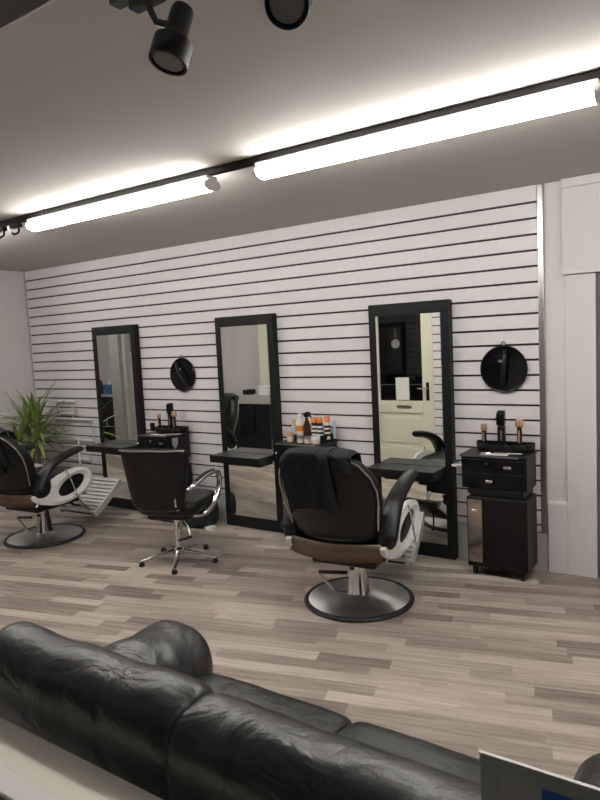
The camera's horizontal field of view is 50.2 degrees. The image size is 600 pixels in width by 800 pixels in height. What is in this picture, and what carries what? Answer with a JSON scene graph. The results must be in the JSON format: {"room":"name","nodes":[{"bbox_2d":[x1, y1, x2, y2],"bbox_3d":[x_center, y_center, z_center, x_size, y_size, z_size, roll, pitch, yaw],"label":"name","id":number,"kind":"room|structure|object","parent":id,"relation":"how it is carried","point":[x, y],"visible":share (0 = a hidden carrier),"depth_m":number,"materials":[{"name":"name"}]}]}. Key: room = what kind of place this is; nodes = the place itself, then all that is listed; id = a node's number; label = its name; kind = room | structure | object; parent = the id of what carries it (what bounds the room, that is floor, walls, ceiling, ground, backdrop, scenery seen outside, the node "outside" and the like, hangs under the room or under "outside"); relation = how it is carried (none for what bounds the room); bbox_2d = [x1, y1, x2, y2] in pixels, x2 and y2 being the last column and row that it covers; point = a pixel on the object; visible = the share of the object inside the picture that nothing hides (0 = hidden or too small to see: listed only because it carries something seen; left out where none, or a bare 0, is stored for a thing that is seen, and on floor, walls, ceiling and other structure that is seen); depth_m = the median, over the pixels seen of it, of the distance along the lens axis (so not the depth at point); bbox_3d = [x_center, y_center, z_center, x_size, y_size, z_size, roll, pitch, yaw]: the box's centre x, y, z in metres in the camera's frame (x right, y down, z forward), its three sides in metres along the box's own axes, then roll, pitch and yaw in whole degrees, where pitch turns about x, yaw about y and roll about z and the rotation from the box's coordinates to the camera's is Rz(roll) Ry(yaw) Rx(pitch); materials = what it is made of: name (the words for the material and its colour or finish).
{"room":"salon","nodes":[
{"label":"salon","id":0,"kind":"room"},
{"bbox_2d":[0,270,41,463],"bbox_3d":[-3.220,-0.145,7.017,0.140,2.512,0.632,1,6,34],"label":"wall","id":1,"kind":"structure","parent":0,"point":[16,370],"depth_m":7.03,"materials":[{"name":"paint"}]},
{"bbox_2d":[0,0,599,271],"bbox_3d":[-2.008,-1.300,4.692,11.800,0.100,4.050,1,6,34],"label":"ceiling","id":2,"kind":"structure","parent":0,"point":[85,112],"depth_m":2.48,"materials":[{"name":"paint"}]},
{"bbox_2d":[109,0,127,9],"bbox_3d":[0.570,-1.007,0.934,2.520,0.034,0.036,1,6,34],"label":"ceiling track","id":3,"kind":"object","parent":2,"relation":"attached to","point":[119,4],"visible":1,"depth_m":1.62,"materials":[{"name":"black plastic"}]},
{"bbox_2d":[128,0,193,75],"bbox_3d":[-0.335,-0.914,1.608,0.135,0.180,0.122,1,6,34],"label":"track spotlight","id":4,"kind":"object","parent":3,"relation":"attached to","point":[170,52],"visible":1,"depth_m":1.58,"materials":[{"name":"black plastic"}]},
{"bbox_2d":[264,0,312,29],"bbox_3d":[-0.036,-0.901,1.404,0.166,0.198,0.158,1,6,34],"label":"track spotlight","id":5,"kind":"object","parent":3,"relation":"attached to","point":[284,14],"visible":1,"depth_m":1.36,"materials":[{"name":"black plastic"}]},
{"bbox_2d":[0,69,599,226],"bbox_3d":[-1.917,-1.197,4.292,10.800,0.037,0.036,1,6,34],"label":"ceiling track","id":6,"kind":"object","parent":2,"relation":"attached to","point":[248,162],"visible":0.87,"depth_m":2.88,"materials":[{"name":"black plastic"}]},
{"bbox_2d":[0,226,6,238],"bbox_3d":[-2.053,-1.139,4.378,0.100,0.082,0.055,1,6,34],"label":"track adaptor","id":7,"kind":"object","parent":6,"relation":"attached to","point":[3,229],"visible":1,"depth_m":4.35,"materials":[{"name":"black plastic"}]},
{"bbox_2d":[9,223,21,234],"bbox_3d":[-1.908,-1.137,4.281,0.100,0.082,0.055,1,6,34],"label":"track adaptor","id":8,"kind":"object","parent":6,"relation":"attached to","point":[18,226],"visible":1,"depth_m":4.26,"materials":[{"name":"black plastic"}]},
{"bbox_2d":[25,175,219,231],"bbox_3d":[-1.101,-1.131,3.750,1.572,0.075,0.111,1,6,34],"label":"batten","id":9,"kind":"object","parent":6,"relation":"attached to","point":[205,183],"visible":1,"depth_m":3.62,"materials":[{"name":"white plastic"}]},
{"bbox_2d":[252,78,599,179],"bbox_3d":[0.437,-1.110,2.715,1.542,0.075,0.111,1,6,34],"label":"fluorescent light","id":10,"kind":"object","parent":6,"relation":"attached to","point":[585,93],"visible":1,"depth_m":2.58,"materials":[{"name":"white plastic"}]},
{"bbox_2d":[0,506,599,778],"bbox_3d":[-2.032,1.326,4.710,11.800,0.100,4.600,1,6,34],"label":"floor","id":11,"kind":"structure","parent":0,"point":[493,661],"depth_m":3.60,"materials":[{"name":"laminate"}]},
{"bbox_2d":[0,382,80,463],"bbox_3d":[-2.823,0.473,6.633,0.923,1.315,0.811,1,6,34],"label":"yucca","id":12,"kind":"object","parent":11,"relation":"on","point":[33,415],"visible":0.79,"depth_m":6.70,"materials":[{"name":"green plant"}]},
{"bbox_2d":[0,434,121,549],"bbox_3d":[-2.201,0.692,5.663,0.732,1.000,1.297,0,6,29],"label":"barber chair","id":13,"kind":"object","parent":11,"relation":"on","point":[29,486],"visible":0.94,"depth_m":5.40,"materials":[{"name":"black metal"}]},
{"bbox_2d":[0,432,7,475],"bbox_3d":[-2.473,0.419,5.131,0.226,0.394,0.233,0,6,29],"label":"towel","id":14,"kind":"object","parent":13,"relation":"on","point":[2,473],"visible":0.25,"depth_m":5.12,"materials":[{"name":"grey fabric"}]},
{"bbox_2d":[0,429,18,469],"bbox_3d":[-2.327,0.391,5.089,0.053,0.325,0.258,0,6,29],"label":"gown","id":15,"kind":"object","parent":13,"relation":"on","point":[3,460],"visible":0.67,"depth_m":5.07,"materials":[{"name":"grey fabric"}]},
{"bbox_2d":[65,481,110,514],"bbox_3d":[-1.973,0.909,6.076,0.340,0.235,0.383,0,6,29],"label":"footrest","id":16,"kind":"object","parent":13,"relation":"on","point":[97,491],"depth_m":6.02,"materials":[{"name":"silver metal"}]},
{"bbox_2d":[86,324,145,510],"bbox_3d":[-1.810,0.193,6.300,0.700,1.835,0.272,1,6,34],"label":"mirror","id":17,"kind":"object","parent":11,"relation":"on","point":[116,349],"visible":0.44,"depth_m":6.35,"materials":[{"name":"black wood"}]},
{"bbox_2d":[86,442,137,449],"bbox_3d":[-1.863,0.477,6.330,0.525,0.060,0.200,1,6,34],"label":"shelf","id":18,"kind":"object","parent":17,"relation":"attached to","point":[102,445],"depth_m":6.30,"materials":[{"name":"grey laminate"}]},
{"bbox_2d":[96,334,137,499],"bbox_3d":[-1.804,0.177,6.388,0.510,1.650,0.007,1,6,34],"label":"mirror glass","id":19,"kind":"object","parent":17,"relation":"attached to","point":[115,371],"depth_m":6.38,"materials":[{"name":"silver metal"}]},
{"bbox_2d":[137,425,192,522],"bbox_3d":[-1.247,0.684,5.944,0.430,0.868,0.263,1,6,34],"label":"trolley","id":20,"kind":"object","parent":11,"relation":"on","point":[146,441],"visible":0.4,"depth_m":5.85,"materials":[{"name":"black laminate"}]},
{"bbox_2d":[150,423,154,430],"bbox_3d":[-1.380,0.250,5.989,0.048,0.075,0.047,1,6,34],"label":"pot","id":21,"kind":"object","parent":20,"relation":"on","point":[152,425],"visible":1,"depth_m":5.97,"materials":[{"name":"black plastic"}]},
{"bbox_2d":[156,413,163,430],"bbox_3d":[-1.307,0.205,5.952,0.080,0.165,0.080,1,6,34],"label":"hair clipper","id":22,"kind":"object","parent":20,"relation":"on","point":[158,414],"visible":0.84,"depth_m":5.94,"materials":[{"name":"black plastic"}]},
{"bbox_2d":[137,431,189,437],"bbox_3d":[-1.263,0.316,5.913,0.430,0.016,0.255,1,6,34],"label":"countertop","id":23,"kind":"structure","parent":20,"relation":"on","point":[148,433],"depth_m":5.83,"materials":[{"name":"black laminate"}]},
{"bbox_2d":[166,403,173,428],"bbox_3d":[-1.192,0.157,5.892,0.093,0.260,0.090,1,6,34],"label":"hair clipper","id":24,"kind":"object","parent":20,"relation":"on","point":[169,407],"visible":0.78,"depth_m":5.87,"materials":[{"name":"black plastic"}]},
{"bbox_2d":[155,425,188,433],"bbox_3d":[-1.228,0.276,5.938,0.388,0.056,0.160,1,6,34],"label":"tray","id":25,"kind":"object","parent":20,"relation":"on","point":[182,429],"depth_m":5.87,"materials":[{"name":"black plastic"}]},
{"bbox_2d":[171,411,178,432],"bbox_3d":[-1.142,0.196,5.821,0.080,0.190,0.080,1,6,34],"label":"brush","id":26,"kind":"object","parent":20,"relation":"on","point":[173,413],"visible":1,"depth_m":5.80,"materials":[{"name":"black plastic"}]},
{"bbox_2d":[118,449,221,574],"bbox_3d":[-0.929,0.760,4.753,0.605,0.908,0.655,-1,6,16],"label":"chair","id":27,"kind":"object","parent":11,"relation":"on","point":[156,479],"visible":1,"depth_m":4.50,"materials":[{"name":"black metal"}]},
{"bbox_2d":[182,502,218,529],"bbox_3d":[-0.890,0.971,5.716,0.356,0.303,0.245,0,6,26],"label":"black holdall","id":28,"kind":"object","parent":11,"relation":"on","point":[206,521],"visible":0.44,"depth_m":5.61,"materials":[{"name":"grey fabric"}]},
{"bbox_2d":[210,313,283,532],"bbox_3d":[-0.444,0.211,5.381,0.700,1.835,0.272,1,6,34],"label":"mirror","id":29,"kind":"object","parent":11,"relation":"on","point":[246,345],"visible":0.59,"depth_m":5.44,"materials":[{"name":"black mirror"}]},
{"bbox_2d":[211,451,272,465],"bbox_3d":[-0.497,0.495,5.411,0.525,0.060,0.200,1,6,34],"label":"shelf","id":30,"kind":"object","parent":29,"relation":"attached to","point":[251,458],"depth_m":5.36,"materials":[{"name":"grey laminate"}]},
{"bbox_2d":[220,324,276,520],"bbox_3d":[-0.439,0.195,5.469,0.510,1.650,0.007,1,6,34],"label":"mirror glass","id":31,"kind":"object","parent":29,"relation":"attached to","point":[246,385],"depth_m":5.46,"materials":[{"name":"silver metal"}]},
{"bbox_2d":[0,620,599,799],"bbox_3d":[-0.001,1.031,1.668,1.836,0.856,0.833,1,6,34],"label":"leather sofa","id":32,"kind":"object","parent":11,"relation":"on","point":[148,708],"visible":0.88,"depth_m":1.41,"materials":[{"name":"black leather"}]},
{"bbox_2d":[0,621,213,793],"bbox_3d":[-0.535,0.761,1.621,0.750,0.259,0.218,1,6,34],"label":"cushion","id":33,"kind":"object","parent":32,"relation":"on","point":[122,715],"depth_m":1.49,"materials":[{"name":"black leather"}]},
{"bbox_2d":[197,673,351,733],"bbox_3d":[-0.231,1.073,1.926,0.610,0.198,0.616,1,6,34],"label":"seat cushion","id":34,"kind":"object","parent":32,"relation":"on","point":[314,715],"depth_m":2.04,"materials":[{"name":"black leather"}]},
{"bbox_2d":[165,692,480,799],"bbox_3d":[0.116,0.774,1.182,0.860,0.252,0.218,1,6,34],"label":"cushion","id":35,"kind":"object","parent":32,"relation":"on","point":[219,746],"depth_m":1.22,"materials":[{"name":"black leather"}]},
{"bbox_2d":[337,722,479,782],"bbox_3d":[0.297,1.079,1.571,0.678,0.194,0.617,1,6,34],"label":"seat cushion","id":36,"kind":"object","parent":32,"relation":"on","point":[422,751],"depth_m":1.79,"materials":[{"name":"black leather"}]},
{"bbox_2d":[275,432,337,535],"bbox_3d":[0.064,0.702,5.062,0.430,0.868,0.263,1,6,34],"label":"trolley","id":37,"kind":"object","parent":11,"relation":"on","point":[282,446],"visible":0.23,"depth_m":5.00,"materials":[{"name":"black laminate"}]},
{"bbox_2d":[287,432,293,441],"bbox_3d":[-0.077,0.291,5.060,0.054,0.075,0.054,1,6,34],"label":"jar","id":38,"kind":"object","parent":37,"relation":"on","point":[290,435],"visible":1,"depth_m":5.04,"materials":[{"name":"beige plastic"}]},
{"bbox_2d":[291,419,295,433],"bbox_3d":[-0.050,0.230,5.131,0.050,0.145,0.050,1,6,34],"label":"lotion bottle","id":39,"kind":"object","parent":37,"relation":"on","point":[293,427],"visible":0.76,"depth_m":5.11,"materials":[{"name":"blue plastic"}]},
{"bbox_2d":[296,412,303,434],"bbox_3d":[0.001,0.199,5.111,0.070,0.205,0.070,1,6,34],"label":"pump bottle","id":40,"kind":"object","parent":37,"relation":"on","point":[299,423],"visible":0.76,"depth_m":5.08,"materials":[{"name":"beige plastic"}]},
{"bbox_2d":[297,435,303,442],"bbox_3d":[0.005,0.305,4.994,0.062,0.052,0.062,1,6,34],"label":"jar","id":41,"kind":"object","parent":37,"relation":"on","point":[300,438],"visible":0.94,"depth_m":4.97,"materials":[{"name":"beige plastic"}]},
{"bbox_2d":[276,440,337,446],"bbox_3d":[0.048,0.334,5.031,0.430,0.016,0.255,1,6,34],"label":"countertop","id":42,"kind":"structure","parent":37,"relation":"on","point":[322,444],"depth_m":4.94,"materials":[{"name":"black laminate"}]},
{"bbox_2d":[303,412,311,435],"bbox_3d":[0.057,0.197,5.062,0.060,0.212,0.073,-5,6,-23],"label":"spray bottle","id":43,"kind":"object","parent":37,"relation":"on","point":[306,427],"visible":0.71,"depth_m":5.05,"materials":[{"name":"brown plastic"}]},
{"bbox_2d":[304,436,311,442],"bbox_3d":[0.061,0.306,4.951,0.062,0.052,0.062,1,6,34],"label":"jar","id":44,"kind":"object","parent":37,"relation":"on","point":[307,439],"visible":0.97,"depth_m":4.93,"materials":[{"name":"beige plastic"}]},
{"bbox_2d":[311,417,316,435],"bbox_3d":[0.114,0.220,5.044,0.050,0.165,0.050,1,6,34],"label":"spray can","id":45,"kind":"object","parent":37,"relation":"on","point":[313,419],"visible":0.84,"depth_m":5.02,"materials":[{"name":"black metal"}]},
{"bbox_2d":[311,436,319,443],"bbox_3d":[0.120,0.307,4.905,0.071,0.052,0.071,1,6,34],"label":"jar","id":46,"kind":"object","parent":37,"relation":"on","point":[314,439],"visible":1,"depth_m":4.88,"materials":[{"name":"beige plastic"}]},
{"bbox_2d":[294,432,336,441],"bbox_3d":[0.083,0.293,5.056,0.388,0.056,0.160,1,6,34],"label":"tray","id":47,"kind":"object","parent":37,"relation":"on","point":[322,438],"depth_m":4.97,"materials":[{"name":"black plastic"}]},
{"bbox_2d":[317,417,323,435],"bbox_3d":[0.157,0.221,5.009,0.050,0.165,0.050,1,6,34],"label":"spray can","id":48,"kind":"object","parent":37,"relation":"on","point":[319,420],"visible":0.91,"depth_m":4.99,"materials":[{"name":"black plastic"}]},
{"bbox_2d":[324,416,330,438],"bbox_3d":[0.212,0.216,4.977,0.050,0.175,0.050,1,6,34],"label":"spray can","id":49,"kind":"object","parent":37,"relation":"on","point":[327,431],"visible":1,"depth_m":4.96,"materials":[{"name":"beige plastic"}]},
{"bbox_2d":[332,420,336,438],"bbox_3d":[0.268,0.230,4.989,0.028,0.140,0.028,1,6,34],"label":"bottle","id":50,"kind":"object","parent":37,"relation":"on","point":[334,422],"visible":1,"depth_m":4.98,"materials":[{"name":"blue plastic"}]},
{"bbox_2d":[278,454,424,622],"bbox_3d":[0.393,0.719,4.001,0.732,1.000,1.297,0,6,28],"label":"barber chair","id":51,"kind":"object","parent":11,"relation":"on","point":[368,530],"visible":0.76,"depth_m":3.65,"materials":[{"name":"black leather"}]},
{"bbox_2d":[279,446,328,513],"bbox_3d":[0.042,0.448,3.542,0.254,0.403,0.275,0,6,28],"label":"towel","id":52,"kind":"object","parent":51,"relation":"on","point":[297,465],"visible":0.88,"depth_m":3.47,"materials":[{"name":"grey fabric"}]},
{"bbox_2d":[316,447,337,513],"bbox_3d":[0.173,0.430,3.442,0.063,0.362,0.257,0,6,28],"label":"gown","id":53,"kind":"object","parent":51,"relation":"on","point":[321,455],"visible":0.64,"depth_m":3.36,"materials":[{"name":"grey fabric"}]},
{"bbox_2d":[328,447,361,475],"bbox_3d":[0.257,0.370,3.418,0.101,0.241,0.268,0,6,28],"label":"gown","id":54,"kind":"object","parent":51,"relation":"on","point":[339,458],"visible":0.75,"depth_m":3.33,"materials":[{"name":"grey fabric"}]},
{"bbox_2d":[384,560,404,563],"bbox_3d":[0.614,0.936,4.418,0.340,0.235,0.383,0,6,28],"label":"tray","id":55,"kind":"object","parent":51,"relation":"on","point":[392,561],"depth_m":4.20,"materials":[{"name":"plastic"}]},
{"bbox_2d":[367,299,461,559],"bbox_3d":[0.798,0.228,4.544,0.700,1.835,0.272,1,6,34],"label":"mirror","id":56,"kind":"object","parent":11,"relation":"on","point":[411,343],"visible":0.84,"depth_m":4.58,"materials":[{"name":"black mirror"}]},
{"bbox_2d":[367,463,444,480],"bbox_3d":[0.746,0.512,4.575,0.525,0.060,0.200,1,6,34],"label":"shelf","id":57,"kind":"object","parent":56,"relation":"attached to","point":[427,471],"depth_m":4.53,"materials":[{"name":"grey laminate"}]},
{"bbox_2d":[375,312,446,544],"bbox_3d":[0.804,0.212,4.633,0.510,1.650,0.007,1,6,34],"label":"mirror glass","id":58,"kind":"object","parent":56,"relation":"attached to","point":[411,392],"depth_m":4.60,"materials":[{"name":"silver metal"}]},
{"bbox_2d":[460,440,537,580],"bbox_3d":[1.312,0.719,4.222,0.430,0.868,0.263,1,6,34],"label":"trolley","id":59,"kind":"object","parent":11,"relation":"on","point":[502,502],"visible":0.94,"depth_m":4.12,"materials":[{"name":"black laminate"}]},
{"bbox_2d":[478,423,488,448],"bbox_3d":[1.223,0.239,4.249,0.080,0.165,0.080,1,6,34],"label":"hair clipper","id":60,"kind":"object","parent":59,"relation":"on","point":[483,425],"visible":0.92,"depth_m":4.24,"materials":[{"name":"black plastic"}]},
{"bbox_2d":[479,454,508,455],"bbox_3d":[1.247,0.350,4.117,0.180,0.002,0.055,1,6,34],"label":"mat","id":61,"kind":"object","parent":59,"relation":"on","point":[479,454],"visible":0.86,"depth_m":4.10,"materials":[{"name":"white plastic"}]},
{"bbox_2d":[460,448,536,459],"bbox_3d":[1.296,0.351,4.190,0.430,0.016,0.255,1,6,34],"label":"countertop","id":62,"kind":"structure","parent":59,"relation":"on","point":[473,451],"depth_m":4.10,"materials":[{"name":"black laminate"}]},
{"bbox_2d":[493,410,507,445],"bbox_3d":[1.315,0.196,4.182,0.093,0.255,0.090,1,6,34],"label":"hair clipper","id":63,"kind":"object","parent":59,"relation":"on","point":[500,418],"visible":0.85,"depth_m":4.16,"materials":[{"name":"black plastic"}]},
{"bbox_2d":[476,440,535,452],"bbox_3d":[1.332,0.310,4.215,0.388,0.056,0.160,1,6,34],"label":"tray","id":64,"kind":"object","parent":59,"relation":"on","point":[492,447],"depth_m":4.17,"materials":[{"name":"black plastic"}]},
{"bbox_2d":[515,419,525,450],"bbox_3d":[1.413,0.224,4.119,0.080,0.200,0.080,1,6,34],"label":"hair clipper","id":65,"kind":"object","parent":59,"relation":"on","point":[519,423],"visible":0.98,"depth_m":4.10,"materials":[{"name":"black plastic"}]},
{"bbox_2d":[28,181,597,556],"bbox_3d":[-1.103,-0.160,6.060,11.800,2.512,0.148,1,6,34],"label":"wall","id":66,"kind":"structure","parent":0,"point":[555,327],"depth_m":4.10,"materials":[{"name":"paint"}]},
{"bbox_2d":[24,184,547,532],"bbox_3d":[-0.708,-0.273,5.674,5.528,2.249,0.026,1,6,34],"label":"wall panel","id":67,"kind":"object","parent":66,"relation":"attached to","point":[484,253],"visible":0.74,"depth_m":5.04,"materials":[{"name":"white wood"}]},
{"bbox_2d":[56,400,93,464],"bbox_3d":[-2.405,0.350,6.858,0.608,0.694,0.036,1,6,34],"label":"display rack","id":68,"kind":"object","parent":67,"relation":"hanging from","point":[57,401],"visible":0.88,"depth_m":6.84,"materials":[{"name":"white metal"}]},
{"bbox_2d":[170,354,194,391],"bbox_3d":[-1.095,-0.246,5.882,0.314,0.345,0.077,1,6,34],"label":"mirror","id":69,"kind":"object","parent":67,"relation":"hanging from","point":[182,372],"visible":1,"depth_m":5.88,"materials":[{"name":"black mirror"}]},
{"bbox_2d":[480,341,527,392],"bbox_3d":[1.344,-0.220,4.242,0.314,0.345,0.074,1,6,34],"label":"mirror","id":70,"kind":"object","parent":67,"relation":"hanging from","point":[503,368],"visible":1,"depth_m":4.24,"materials":[{"name":"black mirror"}]},
{"bbox_2d":[218,493,548,570],"bbox_3d":[-0.647,0.977,5.797,5.535,0.255,0.018,1,6,34],"label":"baseboard","id":71,"kind":"structure","parent":66,"relation":"attached to","point":[542,537],"depth_m":4.55,"materials":[{"name":"grey laminate"}]},
{"bbox_2d":[548,505,567,573],"bbox_3d":[1.696,0.910,4.198,0.117,0.455,0.034,1,6,34],"label":"trim","id":72,"kind":"structure","parent":66,"relation":"attached to","point":[557,515],"depth_m":4.18,"materials":[{"name":"paint"}]},
{"bbox_2d":[548,501,567,505],"bbox_3d":[1.683,0.674,4.174,0.120,0.020,0.038,1,6,34],"label":"trim","id":73,"kind":"structure","parent":66,"relation":"attached to","point":[549,502],"depth_m":4.16,"materials":[{"name":"white plastic"}]},
{"bbox_2d":[561,182,599,274],"bbox_3d":[2.144,-1.036,3.640,1.230,0.525,0.046,1,6,34],"label":"trim","id":74,"kind":"structure","parent":66,"relation":"attached to","point":[580,205],"depth_m":3.90,"materials":[{"name":"paint"}]},
{"bbox_2d":[561,172,599,187],"bbox_3d":[2.126,-1.324,3.608,1.230,0.055,0.058,1,6,34],"label":"trim","id":75,"kind":"structure","parent":66,"relation":"attached to","point":[595,177],"depth_m":3.86,"materials":[{"name":"paint"}]},
{"bbox_2d":[565,273,597,577],"bbox_3d":[1.783,0.180,4.051,0.176,1.925,0.026,1,6,34],"label":"door","id":76,"kind":"structure","parent":66,"relation":"attached to","point":[580,289],"depth_m":4.04,"materials":[{"name":"paint"}]},
{"bbox_2d":[596,272,599,577],"bbox_3d":[2.237,0.182,3.749,0.910,1.924,0.018,1,6,34],"label":"door","id":77,"kind":"structure","parent":66,"relation":"in","point":[597,273],"depth_m":3.98,"materials":[{"name":"grey paint"}]},
{"bbox_3d":[-0.027,-0.892,0.927,4.000,0.201,0.015,1,6,34],"label":"wall","id":78,"kind":"structure","parent":0,"visible":0},
{"bbox_2d":[0,0,49,27],"bbox_3d":[-0.126,-0.767,0.783,4.000,0.011,0.386,1,6,34],"label":"trim","id":79,"kind":"structure","parent":78,"relation":"attached to","point":[10,10],"depth_m":1.28,"materials":[{"name":"white paint"}]},
{"bbox_2d":[0,0,55,30],"bbox_3d":[-0.017,-0.798,0.945,4.000,0.031,0.007,1,6,34],"label":"trim","id":80,"kind":"structure","parent":78,"relation":"attached to","point":[50,1],"depth_m":1.31,"materials":[{"name":"white plastic"}]},
{"bbox_3d":[-0.037,1.228,0.955,4.000,0.600,0.270,1,6,34],"label":"wall","id":81,"kind":"structure","parent":0,"visible":0},
{"bbox_2d":[0,763,62,799],"bbox_3d":[-0.094,0.089,0.847,4.000,1.688,0.127,1,6,34],"label":"window","id":82,"kind":"structure","parent":81,"relation":"in","point":[13,786],"depth_m":1.30,"materials":[{"name":"white"}]},
{"bbox_2d":[0,717,162,799],"bbox_3d":[0.033,0.831,1.005,3.950,0.045,0.119,1,6,34],"label":"windowsill","id":83,"kind":"structure","parent":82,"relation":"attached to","point":[62,773],"depth_m":1.38,"materials":[{"name":"white paint"}]},
{"bbox_2d":[478,750,599,799],"bbox_3d":[0.465,0.631,0.731,0.500,0.359,0.067,1,6,34],"label":"framed sign","id":84,"kind":"object","parent":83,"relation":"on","point":[501,778],"visible":1,"depth_m":0.80,"materials":[{"name":"grey"}]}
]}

